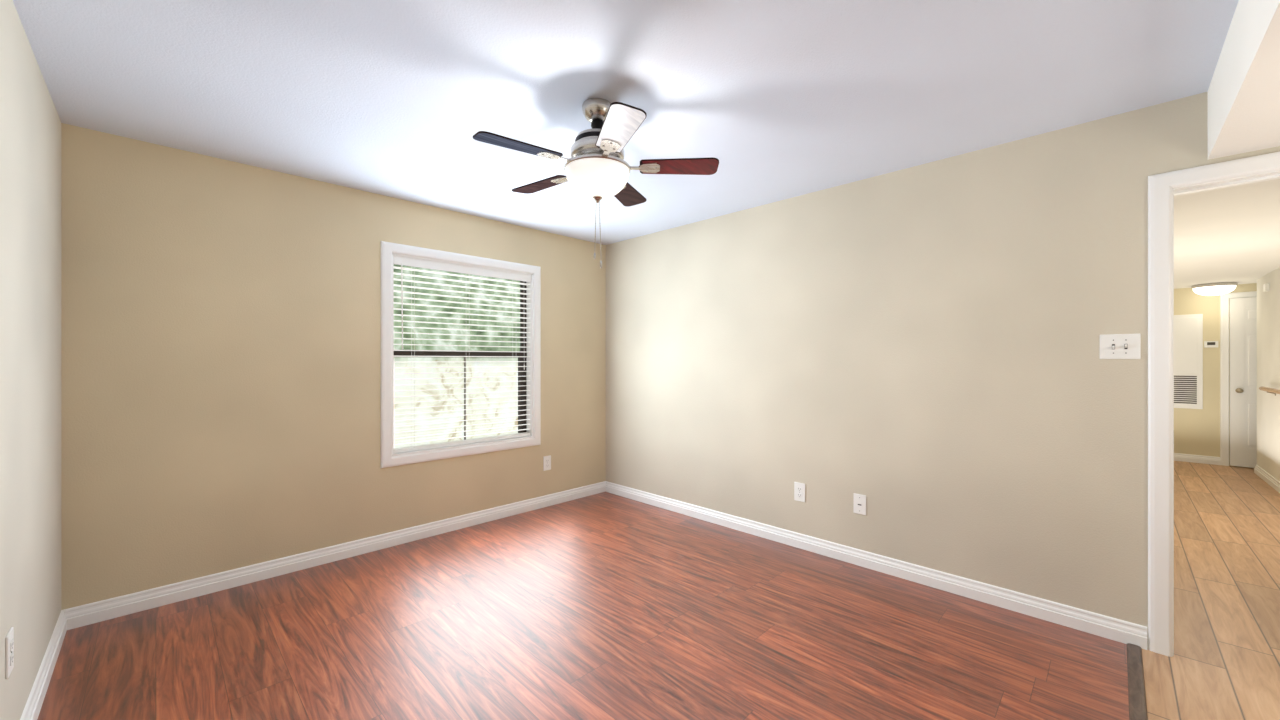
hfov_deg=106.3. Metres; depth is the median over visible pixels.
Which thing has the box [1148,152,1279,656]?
door frame
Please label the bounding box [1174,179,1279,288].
ceiling
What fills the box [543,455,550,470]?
wall outlet
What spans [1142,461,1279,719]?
floor
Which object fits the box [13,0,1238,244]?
ceiling
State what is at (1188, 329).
vent panel
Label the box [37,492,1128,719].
floor
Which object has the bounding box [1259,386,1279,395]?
handrail
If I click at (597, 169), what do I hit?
ceiling fan
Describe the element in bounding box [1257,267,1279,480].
wall
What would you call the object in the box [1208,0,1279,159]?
wall
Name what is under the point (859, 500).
outlet
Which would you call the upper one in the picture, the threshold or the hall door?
the hall door
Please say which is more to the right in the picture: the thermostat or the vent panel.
the thermostat
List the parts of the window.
frame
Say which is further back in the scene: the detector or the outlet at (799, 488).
the detector
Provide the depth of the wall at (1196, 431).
6.03 m
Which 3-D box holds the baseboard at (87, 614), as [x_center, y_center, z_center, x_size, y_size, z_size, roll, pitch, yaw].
[-1.555,1.251,3.531,0.018,0.098,3.465,0,0,45]
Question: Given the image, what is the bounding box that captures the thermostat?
[1204,341,1217,347]
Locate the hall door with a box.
[1230,297,1256,467]
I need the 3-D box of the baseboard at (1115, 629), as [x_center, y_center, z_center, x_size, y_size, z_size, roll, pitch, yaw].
[0.966,1.251,3.459,3.700,0.098,0.018,0,0,45]
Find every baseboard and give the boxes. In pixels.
[20,610,66,719]
[62,481,605,629]
[605,481,1146,649]
[1174,453,1228,465]
[1254,465,1279,492]
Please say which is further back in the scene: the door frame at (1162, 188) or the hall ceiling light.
the hall ceiling light
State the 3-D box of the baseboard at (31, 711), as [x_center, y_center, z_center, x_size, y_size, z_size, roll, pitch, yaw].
[-1.485,1.251,1.035,3.634,0.098,0.018,0,0,45]
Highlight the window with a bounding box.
[381,241,540,467]
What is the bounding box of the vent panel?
[1174,314,1202,408]
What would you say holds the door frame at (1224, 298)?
attached to the wall at (1196, 431)
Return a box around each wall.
[0,0,60,719]
[61,123,605,609]
[606,92,1279,648]
[1174,283,1256,467]
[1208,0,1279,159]
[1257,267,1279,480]
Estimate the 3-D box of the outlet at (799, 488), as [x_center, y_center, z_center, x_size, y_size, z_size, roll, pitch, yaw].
[1.107,0.915,3.326,0.080,0.128,0.009,0,0,45]
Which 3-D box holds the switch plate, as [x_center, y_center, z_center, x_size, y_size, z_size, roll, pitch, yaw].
[2.216,-0.062,2.217,0.134,0.116,0.021,0,0,45]
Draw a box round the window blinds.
[394,255,530,452]
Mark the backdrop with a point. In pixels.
(493, 376)
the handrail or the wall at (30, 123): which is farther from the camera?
the handrail
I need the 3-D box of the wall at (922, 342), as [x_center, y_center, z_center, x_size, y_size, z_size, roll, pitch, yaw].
[1.348,0.080,3.177,4.640,2.440,0.120,0,0,45]
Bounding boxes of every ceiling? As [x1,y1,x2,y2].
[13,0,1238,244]
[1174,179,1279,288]
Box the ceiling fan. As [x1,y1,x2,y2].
[473,98,718,267]
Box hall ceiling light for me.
[1191,282,1237,295]
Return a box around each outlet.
[5,627,13,678]
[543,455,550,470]
[794,482,804,501]
[854,493,865,514]
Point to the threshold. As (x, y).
(1136, 683)
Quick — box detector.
[1263,283,1269,291]
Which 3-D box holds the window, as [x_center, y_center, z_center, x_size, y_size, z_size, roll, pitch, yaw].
[-1.370,-0.037,3.803,0.138,1.568,1.291,0,0,45]
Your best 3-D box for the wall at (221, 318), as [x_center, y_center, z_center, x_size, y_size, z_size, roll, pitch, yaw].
[-1.604,0.080,3.580,0.120,2.440,3.705,0,0,45]
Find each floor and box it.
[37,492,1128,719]
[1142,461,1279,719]
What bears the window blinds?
attached to the window
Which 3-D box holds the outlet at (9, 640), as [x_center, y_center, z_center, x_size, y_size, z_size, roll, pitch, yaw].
[-1.938,0.900,1.477,0.080,0.128,0.009,0,0,45]
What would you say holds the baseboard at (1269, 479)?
attached to the wall at (1268, 303)
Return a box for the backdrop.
[394,264,519,447]
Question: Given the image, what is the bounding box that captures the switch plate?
[1100,334,1140,358]
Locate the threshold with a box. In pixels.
[1126,643,1147,719]
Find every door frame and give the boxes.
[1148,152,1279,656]
[1220,291,1256,461]
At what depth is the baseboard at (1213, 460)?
6.05 m

